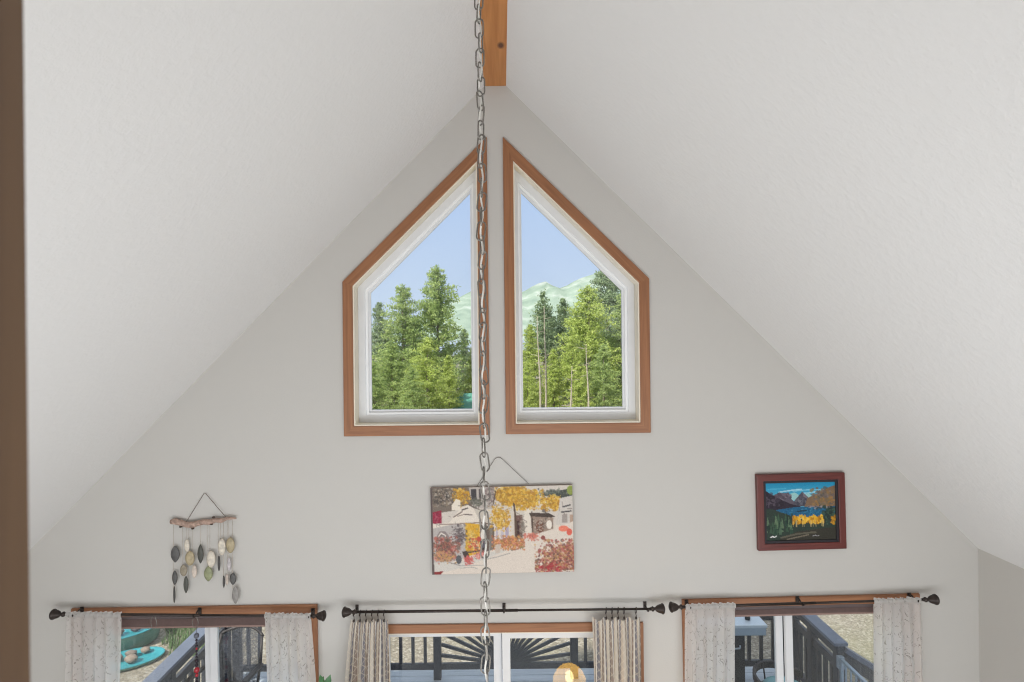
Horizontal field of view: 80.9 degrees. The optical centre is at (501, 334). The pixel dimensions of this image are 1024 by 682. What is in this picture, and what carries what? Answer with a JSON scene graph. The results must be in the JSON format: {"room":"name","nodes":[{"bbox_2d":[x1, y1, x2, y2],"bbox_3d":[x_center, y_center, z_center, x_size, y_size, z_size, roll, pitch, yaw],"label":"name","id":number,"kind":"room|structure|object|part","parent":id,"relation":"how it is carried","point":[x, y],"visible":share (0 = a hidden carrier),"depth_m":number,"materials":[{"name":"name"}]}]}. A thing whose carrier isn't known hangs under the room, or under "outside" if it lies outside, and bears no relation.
{"room":"living room","nodes":[
{"label":"living room","id":0,"kind":"room"},
{"bbox_2d":[23,0,483,550],"bbox_3d":[-1.875,-0.317,0.715,3.677,4.034,7.800,-1,0,0],"label":"ceiling","id":1,"kind":"structure","parent":0,"point":[187,161],"depth_m":2.83,"materials":[{"name":"white paint"}]},
{"bbox_2d":[479,0,506,85],"bbox_3d":[-0.054,-1.952,0.814,0.169,0.075,7.598,-1,0,0],"label":"ridge beam","id":2,"kind":"structure","parent":1,"relation":"attached to","point":[493,12],"depth_m":3.91,"materials":[{"name":"brown wood"}]},
{"bbox_2d":[474,0,490,681],"bbox_3d":[-0.055,-0.374,1.600,0.039,3.096,0.040,-1,0,-6],"label":"hanging chain","id":3,"kind":"object","parent":2,"relation":"hanging from","point":[478,20],"visible":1,"depth_m":1.60,"materials":[{"name":"silver metal"}]},
{"bbox_3d":[-0.055,-0.374,1.600,0.014,3.071,0.013,-1,0,0],"label":"cord","id":4,"kind":"part","parent":3,"relation":"part of","materials":[{"name":"silver metal"}]},
{"bbox_2d":[29,86,979,681],"bbox_3d":[-0.019,1.250,4.715,7.755,6.700,0.200,-1,0,0],"label":"wall","id":5,"kind":"structure","parent":0,"point":[327,518],"depth_m":4.62,"materials":[{"name":"grey paint"}]},
{"bbox_2d":[71,604,318,681],"bbox_3d":[-2.348,2.763,4.699,1.885,1.364,0.212,-1,0,0],"label":"window","id":6,"kind":"structure","parent":5,"relation":"in","point":[212,674],"depth_m":4.59,"materials":[{"name":"brown wood"}]},
{"bbox_2d":[49,607,326,621],"bbox_3d":[-2.354,2.103,4.529,2.067,0.111,0.126,-1,0,0],"label":"curtain rod","id":7,"kind":"object","parent":6,"relation":"attached to","point":[53,614],"visible":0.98,"depth_m":4.50,"materials":[{"name":"brown metal"}]},
{"bbox_2d":[65,611,121,681],"bbox_3d":[-3.060,2.922,4.502,0.431,1.704,0.057,-1,0,0],"label":"curtain","id":8,"kind":"object","parent":7,"relation":"hanging from","point":[93,639],"visible":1,"depth_m":4.50,"materials":[{"name":"white fabric"}]},
{"bbox_2d":[192,618,199,681],"bbox_3d":[-2.292,2.488,4.499,0.047,0.790,0.039,-1,0,-36],"label":"bead strand","id":9,"kind":"object","parent":7,"relation":"hanging from","point":[196,635],"visible":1,"depth_m":4.50,"materials":[{"name":"brown metal"}]},
{"bbox_3d":[-2.354,2.102,4.505,1.840,0.051,0.021,-1,0,0],"label":"rod","id":10,"kind":"part","parent":7,"relation":"part of","materials":[{"name":"brown metal"}]},
{"bbox_2d":[264,612,315,681],"bbox_3d":[-1.569,2.930,4.501,0.403,1.707,0.059,-1,0,0],"label":"curtain","id":11,"kind":"object","parent":7,"relation":"hanging from","point":[289,637],"visible":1,"depth_m":4.50,"materials":[{"name":"white fabric"}]},
{"bbox_3d":[-2.741,2.769,4.778,0.889,1.154,0.036,-1,0,0],"label":"sash","id":12,"kind":"part","parent":6,"relation":"part of","materials":[{"name":"white plastic"}]},
{"bbox_2d":[121,613,304,628],"bbox_3d":[-2.357,2.208,4.662,1.733,0.106,0.066,-1,0,0],"label":"cellular shade","id":13,"kind":"object","parent":6,"relation":"attached to","point":[127,622],"visible":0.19,"depth_m":4.63,"materials":[{"name":"fabric"}]},
{"bbox_3d":[-2.356,2.253,4.660,1.729,0.016,0.059,-1,0,0],"label":"rail","id":14,"kind":"part","parent":13,"relation":"part of","materials":[{"name":"plastic"}]},
{"bbox_3d":[-2.358,2.171,4.662,1.733,0.032,0.065,-1,0,0],"label":"head rail","id":15,"kind":"part","parent":13,"relation":"part of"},
{"bbox_3d":[-1.902,2.756,4.738,0.782,1.154,0.036,-1,0,0],"label":"sash","id":16,"kind":"part","parent":6,"relation":"part of","materials":[{"name":"white plastic"}]},
{"bbox_2d":[170,493,238,603],"bbox_3d":[-2.272,1.634,4.585,0.518,0.842,0.048,-1,0,0],"label":"wind chime","id":17,"kind":"object","parent":5,"relation":"attached to","point":[189,558],"depth_m":4.57,"materials":[{"name":"stone"}]},
{"bbox_3d":[-2.264,1.320,4.594,0.306,0.215,0.023,-1,0,0],"label":"hanging cord","id":18,"kind":"part","parent":17,"relation":"part of","materials":[{"name":"fabric"}]},
{"bbox_2d":[342,137,489,435],"bbox_3d":[-0.664,-0.370,4.689,1.118,2.282,0.192,-1,0,0],"label":"window","id":19,"kind":"structure","parent":5,"relation":"in","point":[360,419],"depth_m":4.64,"materials":[{"name":"brown wood"}]},
{"bbox_3d":[-0.664,-0.309,4.753,0.944,1.987,0.065,-1,0,0],"label":"frame","id":20,"kind":"part","parent":19,"relation":"part of","materials":[{"name":"white plastic"}]},
{"bbox_2d":[430,457,573,574],"bbox_3d":[0.001,1.382,4.597,1.104,0.900,0.035,-1,0,0],"label":"canvas painting","id":21,"kind":"object","parent":5,"relation":"attached to","point":[530,530],"visible":0.96,"depth_m":4.58,"materials":[{"name":"fabric"}]},
{"bbox_2d":[341,601,664,617],"bbox_3d":[0.011,2.071,4.540,2.428,0.084,0.148,-1,0,0],"label":"curtain rod","id":22,"kind":"object","parent":5,"relation":"attached to","point":[660,608],"visible":1,"depth_m":4.50,"materials":[{"name":"brown metal"}]},
{"bbox_2d":[345,610,389,681],"bbox_3d":[-1.029,3.163,4.501,0.394,2.197,0.063,-1,0,0],"label":"curtain","id":23,"kind":"object","parent":22,"relation":"hanging from","point":[368,643],"visible":1,"depth_m":4.50,"materials":[{"name":"beige fabric"}]},
{"bbox_3d":[0.011,2.068,4.505,2.200,0.021,0.021,-1,0,0],"label":"rod","id":24,"kind":"part","parent":22,"relation":"part of","materials":[{"name":"brown metal"}]},
{"bbox_2d":[592,607,640,681],"bbox_3d":[0.872,3.143,4.500,0.370,2.197,0.063,-1,0,0],"label":"curtain","id":25,"kind":"object","parent":22,"relation":"hanging from","point":[616,642],"visible":1,"depth_m":4.50,"materials":[{"name":"beige fabric"}]},
{"bbox_2d":[388,622,643,681],"bbox_3d":[0.018,3.256,4.699,2.152,2.084,0.212,-1,0,0],"label":"door","id":26,"kind":"structure","parent":5,"relation":"in","point":[502,633],"depth_m":4.60,"materials":[{"name":"brown wood"}]},
{"bbox_3d":[-0.470,3.284,4.778,0.953,1.909,0.036,-1,0,0],"label":"sash","id":27,"kind":"part","parent":26,"relation":"part of","materials":[{"name":"white plastic"}]},
{"bbox_3d":[0.497,3.274,4.738,0.974,1.909,0.036,-1,0,0],"label":"sash","id":28,"kind":"part","parent":26,"relation":"part of","materials":[{"name":"white plastic"}]},
{"bbox_2d":[503,137,650,433],"bbox_3d":[0.573,-0.385,4.689,1.111,2.279,0.192,-1,0,0],"label":"window","id":29,"kind":"structure","parent":5,"relation":"in","point":[520,177],"depth_m":4.60,"materials":[{"name":"brown wood"}]},
{"bbox_3d":[0.574,-0.324,4.753,0.937,1.983,0.065,-1,0,0],"label":"frame","id":30,"kind":"part","parent":29,"relation":"part of","materials":[{"name":"white plastic"}]},
{"bbox_2d":[681,593,919,681],"bbox_3d":[2.307,2.701,4.699,1.823,1.391,0.212,-1,0,0],"label":"window","id":31,"kind":"structure","parent":5,"relation":"in","point":[778,627],"depth_m":4.61,"materials":[{"name":"brown wood"}]},
{"bbox_3d":[1.869,2.711,4.778,0.736,1.181,0.036,-1,0,0],"label":"sash","id":32,"kind":"part","parent":31,"relation":"part of","materials":[{"name":"white plastic"}]},
{"bbox_3d":[2.677,2.692,4.738,0.873,1.181,0.036,-1,0,0],"label":"sash","id":33,"kind":"part","parent":31,"relation":"part of","materials":[{"name":"white plastic"}]},
{"bbox_2d":[735,604,872,616],"bbox_3d":[2.293,2.122,4.662,1.663,0.086,0.066,-1,0,0],"label":"cellular shade","id":34,"kind":"object","parent":31,"relation":"attached to","point":[840,608],"visible":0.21,"depth_m":4.63,"materials":[{"name":"fabric"}]},
{"bbox_3d":[2.292,2.095,4.662,1.663,0.032,0.065,-1,0,0],"label":"head rail","id":35,"kind":"part","parent":34,"relation":"part of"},
{"bbox_3d":[2.294,2.157,4.660,1.659,0.016,0.059,-1,0,0],"label":"rail","id":36,"kind":"part","parent":34,"relation":"part of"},
{"bbox_2d":[668,593,939,612],"bbox_3d":[2.263,2.014,4.529,2.022,0.114,0.126,-1,0,0],"label":"curtain rod","id":37,"kind":"object","parent":31,"relation":"attached to","point":[934,599],"visible":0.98,"depth_m":4.50,"materials":[{"name":"brown metal"}]},
{"bbox_2d":[685,602,735,681],"bbox_3d":[1.561,2.880,4.500,0.394,1.745,0.052,-1,0,0],"label":"curtain","id":38,"kind":"object","parent":37,"relation":"hanging from","point":[709,628],"visible":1,"depth_m":4.50,"materials":[{"name":"white fabric"}]},
{"bbox_3d":[2.263,2.015,4.505,1.795,0.055,0.021,-1,0,0],"label":"rod","id":39,"kind":"part","parent":37,"relation":"part of","materials":[{"name":"brown metal"}]},
{"bbox_2d":[873,596,922,681],"bbox_3d":[2.981,2.836,4.501,0.392,1.746,0.053,-1,0,0],"label":"curtain","id":40,"kind":"object","parent":37,"relation":"hanging from","point":[897,629],"visible":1,"depth_m":4.50,"materials":[{"name":"white fabric"}]},
{"bbox_2d":[755,472,846,550],"bbox_3d":[2.288,1.350,4.597,0.692,0.604,0.035,-2,0,0],"label":"framed painting","id":41,"kind":"object","parent":5,"relation":"attached to","point":[795,511],"visible":1,"depth_m":4.60,"materials":[{"name":"brown wood"}]},
{"bbox_2d":[506,0,1023,568],"bbox_3d":[1.802,-0.356,0.715,3.678,4.034,7.800,-1,0,0],"label":"ceiling","id":42,"kind":"structure","parent":0,"point":[847,176],"depth_m":2.70,"materials":[{"name":"white paint"}]},
{"bbox_2d":[978,549,1023,681],"bbox_3d":[3.778,3.086,0.815,0.200,2.950,7.600,-1,0,0],"label":"wall","id":43,"kind":"structure","parent":0,"point":[1001,582],"depth_m":4.41,"materials":[{"name":"grey paint"}]},
{"bbox_3d":[0.014,4.450,0.815,7.355,0.300,7.600,-1,0,0],"label":"floor","id":44,"kind":"structure","parent":0,"visible":0},
{"bbox_2d":[319,674,330,681],"bbox_3d":[-1.216,3.359,4.295,0.280,1.908,0.280,-1,0,0],"label":"potted plant","id":45,"kind":"object","parent":44,"relation":"on","point":[321,679],"visible":1,"depth_m":4.28,"materials":[{"name":"green plant"}]},
{"bbox_3d":[-0.014,1.715,-1.335,7.355,0.270,3.300,-1,0,0],"label":"floor","id":46,"kind":"structure","parent":0,"visible":0},
{"bbox_2d":[0,0,29,681],"bbox_3d":[-0.279,-0.032,0.182,0.162,3.230,0.135,-1,0,0],"label":"post","id":47,"kind":"object","parent":46,"relation":"on","point":[14,501],"depth_m":0.24,"materials":[{"name":"brown wood"}]},
{"bbox_3d":[0.124,4.619,6.270,7.150,0.459,2.870,-1,0,0],"label":"skirt","id":48,"kind":"object","parent":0,"visible":0},
{"bbox_2d":[242,667,774,681],"bbox_3d":[0.121,4.369,6.322,7.150,0.040,2.975,-1,0,0],"label":"deck","id":49,"kind":"object","parent":48,"relation":"on","point":[584,674],"visible":0.27,"depth_m":7.66,"materials":[{"name":"grey wood"}]},
{"bbox_2d":[142,627,231,681],"bbox_3d":[-3.439,3.886,6.200,0.150,1.000,2.670,-1,0,0],"label":"deck railing","id":50,"kind":"object","parent":49,"relation":"on","point":[166,671],"visible":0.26,"depth_m":6.53,"materials":[{"name":"wood"}]},
{"bbox_3d":[-3.439,3.901,6.215,0.090,0.970,0.090,-1,0,0],"label":"post","id":51,"kind":"part","parent":50,"relation":"part of","materials":[{"name":"grey wood"}]},
{"bbox_3d":[-3.445,3.404,6.200,0.150,0.035,2.670,-1,0,0],"label":"cap rail","id":52,"kind":"part","parent":50,"relation":"part of","materials":[{"name":"wood"}]},
{"bbox_3d":[-3.442,3.651,6.200,0.040,0.090,2.610,-1,0,0],"label":"rail","id":53,"kind":"part","parent":50,"relation":"part of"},
{"bbox_3d":[-3.439,3.901,7.485,0.090,0.970,0.090,-1,0,0],"label":"post","id":54,"kind":"part","parent":50,"relation":"part of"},
{"bbox_2d":[185,627,263,681],"bbox_3d":[-3.038,3.890,6.660,0.680,0.988,0.781,-1,0,8],"label":"patio chair","id":55,"kind":"object","parent":49,"relation":"on","point":[257,669],"visible":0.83,"depth_m":6.90,"materials":[{"name":"metal"}]},
{"bbox_3d":[-3.345,3.737,6.620,0.086,0.063,0.569,-1,0,8],"label":"armrest","id":56,"kind":"part","parent":55,"relation":"part of","materials":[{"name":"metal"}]},
{"bbox_3d":[-3.269,3.924,6.903,0.047,0.926,0.152,-1,0,13],"label":"leg","id":57,"kind":"part","parent":55,"relation":"part of","materials":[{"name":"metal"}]},
{"bbox_3d":[-3.005,3.687,6.912,0.520,0.550,0.254,-1,0,8],"label":"backrest","id":58,"kind":"part","parent":55,"relation":"part of","materials":[{"name":"grey metal"}]},
{"bbox_3d":[-2.998,3.436,6.983,0.538,0.081,0.129,-1,0,8],"label":"rail","id":59,"kind":"part","parent":55,"relation":"part of","materials":[{"name":"metal"}]},
{"bbox_3d":[-2.758,3.731,6.537,0.086,0.063,0.569,-1,0,8],"label":"armrest","id":60,"kind":"part","parent":55,"relation":"part of","materials":[{"name":"metal"}]},
{"bbox_3d":[-2.749,3.918,6.830,0.047,0.926,0.152,-1,0,3],"label":"leg","id":61,"kind":"part","parent":55,"relation":"part of","materials":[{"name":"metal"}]},
{"bbox_2d":[232,616,784,679],"bbox_3d":[0.115,3.849,7.615,7.090,1.000,0.150,-1,0,0],"label":"deck railing","id":62,"kind":"object","parent":49,"relation":"on","point":[520,656],"visible":0.22,"depth_m":7.59,"materials":[{"name":"wood"}]},
{"bbox_3d":[-3.359,3.901,7.615,0.096,0.970,0.090,-1,0,0],"label":"post","id":63,"kind":"part","parent":62,"relation":"part of","materials":[{"name":"grey wood"}]},
{"bbox_3d":[-0.821,3.874,7.615,0.096,0.970,0.090,-1,0,0],"label":"post","id":64,"kind":"part","parent":62,"relation":"part of","materials":[{"name":"grey wood"}]},
{"bbox_3d":[0.119,4.191,7.615,6.950,0.075,0.040,-1,0,0],"label":"rail","id":65,"kind":"part","parent":62,"relation":"part of","materials":[{"name":"grey wood"}]},
{"bbox_3d":[0.912,3.856,7.615,0.096,0.970,0.090,-1,0,0],"label":"post","id":66,"kind":"part","parent":62,"relation":"part of","materials":[{"name":"grey wood"}]},
{"bbox_3d":[0.113,3.604,7.615,6.950,0.090,0.040,-1,0,0],"label":"rail","id":67,"kind":"part","parent":62,"relation":"part of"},
{"bbox_3d":[3.590,3.828,7.615,0.096,0.970,0.090,-1,0,0],"label":"post","id":68,"kind":"part","parent":62,"relation":"part of","materials":[{"name":"grey wood"}]},
{"bbox_2d":[735,616,766,681],"bbox_3d":[2.611,3.810,7.149,0.907,1.025,0.524,-1,0,0],"label":"grill","id":69,"kind":"object","parent":49,"relation":"on","point":[744,626],"visible":0.24,"depth_m":6.95,"materials":[{"name":"metal"}]},
{"bbox_3d":[2.607,3.428,7.162,0.887,0.090,0.480,-1,0,0],"label":"control panel","id":70,"kind":"part","parent":69,"relation":"part of","materials":[{"name":"metal"}]},
{"bbox_2d":[735,616,766,627],"bbox_3d":[2.606,3.365,7.162,0.907,0.035,0.500,-1,0,0],"label":"shelf","id":71,"kind":"object","parent":69,"relation":"attached to","point":[755,621],"depth_m":6.98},
{"bbox_2d":[752,660,802,681],"bbox_3d":[3.055,4.005,6.529,0.613,0.630,0.613,-1,0,0],"label":"patio chair","id":72,"kind":"object","parent":49,"relation":"on","point":[763,664],"visible":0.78,"depth_m":6.71,"materials":[{"name":"metal"}]},
{"bbox_2d":[763,676,797,681],"bbox_3d":[3.071,3.843,6.511,0.457,0.090,0.457,-1,0,0],"label":"cushion","id":73,"kind":"object","parent":72,"relation":"on","point":[771,678],"depth_m":6.64,"materials":[{"name":"teal fabric"}]},
{"bbox_2d":[792,615,847,681],"bbox_3d":[3.650,3.812,6.989,0.150,1.000,1.092,-1,0,0],"label":"deck railing","id":74,"kind":"object","parent":49,"relation":"on","point":[814,649],"visible":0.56,"depth_m":6.98,"materials":[{"name":"wood"}]},
{"bbox_3d":[3.650,3.827,7.485,0.090,0.970,0.090,-1,0,0],"label":"post","id":75,"kind":"part","parent":74,"relation":"part of","materials":[{"name":"grey wood"}]},
{"bbox_3d":[3.654,4.159,6.989,0.040,0.085,1.032,-1,0,0],"label":"rail","id":76,"kind":"part","parent":74,"relation":"part of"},
{"bbox_3d":[3.650,3.827,7.043,0.090,0.970,0.090,-1,0,0],"label":"post","id":77,"kind":"part","parent":74,"relation":"part of","materials":[{"name":"grey wood"}]},
{"bbox_3d":[3.648,3.577,6.989,0.040,0.090,1.032,-1,0,0],"label":"rail","id":78,"kind":"part","parent":74,"relation":"part of","materials":[{"name":"grey wood"}]},
{"bbox_3d":[3.645,3.329,6.989,0.150,0.035,1.092,-1,0,0],"label":"cap rail","id":79,"kind":"part","parent":74,"relation":"part of","materials":[{"name":"wood"}]},
{"bbox_3d":[3.650,3.827,6.493,0.090,0.970,0.090,-1,0,0],"label":"post","id":80,"kind":"part","parent":74,"relation":"part of","materials":[{"name":"grey wood"}]},
{"bbox_2d":[836,655,866,681],"bbox_3d":[3.620,3.837,5.677,0.060,0.810,1.523,-1,0,0],"label":"metal gate","id":81,"kind":"object","parent":74,"relation":"attached to","point":[841,664],"visible":1,"depth_m":6.31,"materials":[{"name":"grey metal"}]},
{"label":"outside","id":82,"kind":"structure","parent":0,"visible":0},
{"bbox_2d":[120,354,873,681],"bbox_3d":[0.054,5.151,84.865,120.000,0.619,160.000,-1,0,0],"label":"ground","id":83,"kind":"structure","parent":82,"point":[856,630],"depth_m":9.46,"materials":[{"name":"soil"}]},
{"bbox_2d":[121,628,159,650],"bbox_3d":[-6.187,4.843,9.570,1.318,0.284,0.799,-1,0,-25],"label":"stone basin","id":84,"kind":"object","parent":83,"relation":"on","point":[130,639],"visible":0.14,"depth_m":9.48,"materials":[{"name":"teal stone"}]},
{"bbox_3d":[-6.189,4.716,9.570,1.318,0.030,0.799,-1,0,-31],"label":"dish","id":85,"kind":"part","parent":84,"relation":"part of","materials":[{"name":"teal stone"}]},
{"bbox_2d":[120,646,164,671],"bbox_3d":[-5.686,4.938,9.074,1.039,0.084,0.599,-1,0,-31],"label":"kayak","id":86,"kind":"object","parent":83,"relation":"on","point":[143,659],"visible":0.46,"depth_m":9.13,"materials":[{"name":"teal plastic"}]},
{"bbox_2d":[124,654,137,662],"bbox_3d":[-5.569,4.862,9.018,0.194,0.109,0.147,-1,0,0],"label":"stone","id":87,"kind":"object","parent":86,"relation":"in","point":[131,658],"visible":1,"depth_m":8.98,"materials":[{"name":"beige stone"}]},
{"bbox_2d":[125,649,136,655],"bbox_3d":[-5.666,4.867,9.170,0.178,0.099,0.137,-1,0,0],"label":"stone","id":88,"kind":"object","parent":86,"relation":"in","point":[131,651],"visible":0.61,"depth_m":9.14,"materials":[{"name":"beige stone"}]},
{"bbox_2d":[140,646,150,652],"bbox_3d":[-5.517,4.872,9.292,0.160,0.088,0.118,-1,0,0],"label":"stone","id":89,"kind":"object","parent":86,"relation":"in","point":[145,649],"visible":1,"depth_m":9.26,"materials":[{"name":"beige stone"}]},
{"bbox_2d":[161,628,204,656],"bbox_3d":[-5.913,4.922,11.170,2.471,0.200,3.944,-1,0,0],"label":"grass","id":90,"kind":"structure","parent":83,"relation":"on","point":[185,636],"depth_m":9.74,"materials":[{"name":"green plant"}]},
{"bbox_2d":[371,302,397,400],"bbox_3d":[-9.419,1.291,45.905,3.549,7.715,3.636,-1,0,-38],"label":"pine tree","id":91,"kind":"object","parent":83,"relation":"on","point":[375,335],"visible":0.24,"depth_m":45.74,"materials":[{"name":"green plant"}]},
{"bbox_2d":[372,361,397,409],"bbox_3d":[-7.340,3.277,33.956,2.707,3.693,2.496,-1,0,41],"label":"pine tree","id":92,"kind":"object","parent":83,"relation":"on","point":[379,388],"visible":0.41,"depth_m":33.81,"materials":[{"name":"green plant"}]},
{"bbox_2d":[372,341,415,408],"bbox_3d":[-6.840,2.711,36.979,3.550,4.744,3.334,-1,0,16],"label":"pine tree","id":93,"kind":"object","parent":83,"relation":"on","point":[391,368],"visible":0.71,"depth_m":36.74,"materials":[{"name":"green plant"}]},
{"bbox_2d":[372,283,436,402],"bbox_3d":[-6.997,0.752,41.949,5.211,8.707,4.895,-1,0,6],"label":"pine tree","id":94,"kind":"object","parent":83,"relation":"on","point":[404,324],"visible":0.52,"depth_m":41.62,"materials":[{"name":"green plant"}]},
{"bbox_2d":[391,367,435,408],"bbox_3d":[-5.016,3.409,32.937,2.471,3.371,2.278,-1,0,26],"label":"pine tree","id":95,"kind":"object","parent":83,"relation":"on","point":[413,388],"visible":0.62,"depth_m":32.80,"materials":[{"name":"green plant"}]},
{"bbox_2d":[396,336,461,408],"bbox_3d":[-4.319,2.574,35.161,3.888,5.074,3.584,-1,0,-37],"label":"pine tree","id":96,"kind":"object","parent":83,"relation":"on","point":[427,374],"visible":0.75,"depth_m":34.85,"materials":[{"name":"green plant"}]},
{"bbox_2d":[406,264,471,397],"bbox_3d":[-4.729,-0.050,44.144,5.780,10.280,6.153,-1,0,25],"label":"pine tree","id":97,"kind":"object","parent":83,"relation":"on","point":[435,310],"visible":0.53,"depth_m":43.54,"materials":[{"name":"green plant"}]},
{"bbox_2d":[433,355,463,408],"bbox_3d":[-3.436,3.144,38.047,2.158,3.816,2.106,-1,0,-2],"label":"pine tree","id":98,"kind":"object","parent":83,"relation":"on","point":[448,362],"visible":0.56,"depth_m":37.84,"materials":[{"name":"green plant"}]},
{"bbox_2d":[453,393,471,408],"bbox_3d":[-2.053,4.413,38.800,2.137,1.318,2.000,-1,0,0],"label":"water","id":99,"kind":"structure","parent":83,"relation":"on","point":[467,401],"depth_m":38.31,"materials":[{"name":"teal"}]},
{"bbox_2d":[454,329,471,392],"bbox_3d":[-3.253,2.267,51.928,2.677,5.680,2.613,-1,0,26],"label":"pine tree","id":100,"kind":"object","parent":83,"relation":"on","point":[466,348],"visible":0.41,"depth_m":51.77,"materials":[{"name":"green plant"}]},
{"bbox_2d":[459,348,471,392],"bbox_3d":[-2.183,2.865,45.978,2.232,4.413,2.288,-1,0,15],"label":"pine tree","id":101,"kind":"object","parent":83,"relation":"on","point":[469,373],"visible":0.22,"depth_m":45.71,"materials":[{"name":"green plant"}]},
{"bbox_2d":[523,361,542,406],"bbox_3d":[1.462,3.255,35.052,1.964,3.552,2.130,-1,0,9],"label":"pine tree","id":102,"kind":"object","parent":83,"relation":"on","point":[531,394],"visible":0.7,"depth_m":34.85,"materials":[{"name":"green plant"}]},
{"bbox_2d":[523,324,546,406],"bbox_3d":[1.860,2.132,39.928,2.907,5.747,2.979,-1,0,-29],"label":"pine tree","id":103,"kind":"object","parent":83,"relation":"on","point":[530,341],"visible":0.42,"depth_m":39.74,"materials":[{"name":"green plant"}]},
{"bbox_2d":[532,320,544,406],"bbox_3d":[2.091,1.967,33.044,0.639,6.026,0.947,-1,0,-33],"label":"bare tree","id":104,"kind":"object","parent":83,"relation":"on","point":[538,362],"visible":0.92,"depth_m":32.98,"materials":[{"name":"grey plant"}]},
{"bbox_2d":[525,288,564,406],"bbox_3d":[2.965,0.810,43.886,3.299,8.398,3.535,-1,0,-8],"label":"pine tree","id":105,"kind":"object","parent":83,"relation":"on","point":[543,306],"visible":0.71,"depth_m":43.80,"materials":[{"name":"green plant"}]},
{"bbox_3d":[2.971,-0.665,43.922,3.350,5.493,3.669,-1,0,-8],"label":"crown","id":106,"kind":"part","parent":105,"relation":"part of","materials":[{"name":"green plant"}]},
{"bbox_2d":[536,318,558,379],"bbox_3d":[4.594,1.655,54.970,3.733,6.764,3.826,-1,0,-38],"label":"pine tree","id":107,"kind":"object","parent":83,"relation":"on","point":[552,318],"visible":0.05,"depth_m":54.68,"materials":[{"name":"green plant"}]},
{"bbox_2d":[536,348,569,406],"bbox_3d":[3.029,2.887,35.973,2.114,4.179,2.166,-1,0,9],"label":"pine tree","id":108,"kind":"object","parent":83,"relation":"on","point":[553,382],"visible":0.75,"depth_m":35.81,"materials":[{"name":"green plant"}]},
{"bbox_2d":[541,298,580,399],"bbox_3d":[4.565,1.091,45.087,3.683,7.815,3.594,-1,0,6],"label":"pine tree","id":109,"kind":"object","parent":83,"relation":"on","point":[562,313],"visible":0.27,"depth_m":44.81,"materials":[{"name":"green plant"}]},
{"bbox_2d":[557,327,586,406],"bbox_3d":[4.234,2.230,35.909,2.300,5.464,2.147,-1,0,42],"label":"pine tree","id":110,"kind":"object","parent":83,"relation":"on","point":[573,351],"visible":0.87,"depth_m":35.87,"materials":[{"name":"green plant"}]},
{"bbox_2d":[564,361,597,406],"bbox_3d":[4.295,3.177,33.053,2.013,3.560,1.965,-1,0,22],"label":"pine tree","id":111,"kind":"object","parent":83,"relation":"on","point":[579,385],"visible":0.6,"depth_m":32.89,"materials":[{"name":"green plant"}]},
{"bbox_2d":[578,345,590,406],"bbox_3d":[4.481,2.715,31.476,0.810,4.484,0.955,-1,0,-30],"label":"bare tree","id":112,"kind":"object","parent":83,"relation":"on","point":[585,345],"visible":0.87,"depth_m":31.48,"materials":[{"name":"grey plant"}]},
{"bbox_2d":[550,284,621,405],"bbox_3d":[5.572,0.877,38.102,5.616,8.160,5.276,-1,0,-20],"label":"pine tree","id":113,"kind":"object","parent":83,"relation":"on","point":[583,328],"visible":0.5,"depth_m":37.62,"materials":[{"name":"green plant"}]},
{"bbox_2d":[576,271,620,388],"bbox_3d":[8.207,-0.643,47.082,6.938,11.219,7.386,-1,0,-32],"label":"pine tree","id":114,"kind":"object","parent":83,"relation":"on","point":[608,298],"visible":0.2,"depth_m":46.36,"materials":[{"name":"green plant"}]},
{"bbox_2d":[583,343,621,406],"bbox_3d":[5.739,2.720,34.110,2.798,4.554,3.035,-1,0,33],"label":"pine tree","id":115,"kind":"object","parent":83,"relation":"on","point":[601,363],"visible":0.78,"depth_m":33.81,"materials":[{"name":"green plant"}]},
{"bbox_2d":[595,293,621,404],"bbox_3d":[8.157,1.074,39.996,4.268,7.732,4.373,-1,0,37],"label":"pine tree","id":116,"kind":"object","parent":83,"relation":"on","point":[615,340],"visible":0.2,"depth_m":39.84,"materials":[{"name":"green plant"}]},
{"bbox_2d":[844,646,873,681],"bbox_3d":[4.293,4.123,6.473,1.261,1.535,0.120,-1,0,0],"label":"stair railing","id":117,"kind":"object","parent":83,"relation":"on","point":[864,667],"visible":0.52,"depth_m":6.46,"materials":[{"name":"wood"}]},
{"bbox_3d":[4.285,3.755,6.473,1.214,0.799,0.120,-1,0,0],"label":"handrail","id":118,"kind":"part","parent":117,"relation":"part of","materials":[{"name":"wood"}]},
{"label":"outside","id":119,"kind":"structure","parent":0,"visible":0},
{"bbox_2d":[372,272,619,340],"bbox_3d":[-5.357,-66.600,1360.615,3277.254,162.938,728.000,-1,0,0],"label":"hills","id":120,"kind":"structure","parent":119,"point":[462,308],"depth_m":1259.70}
]}

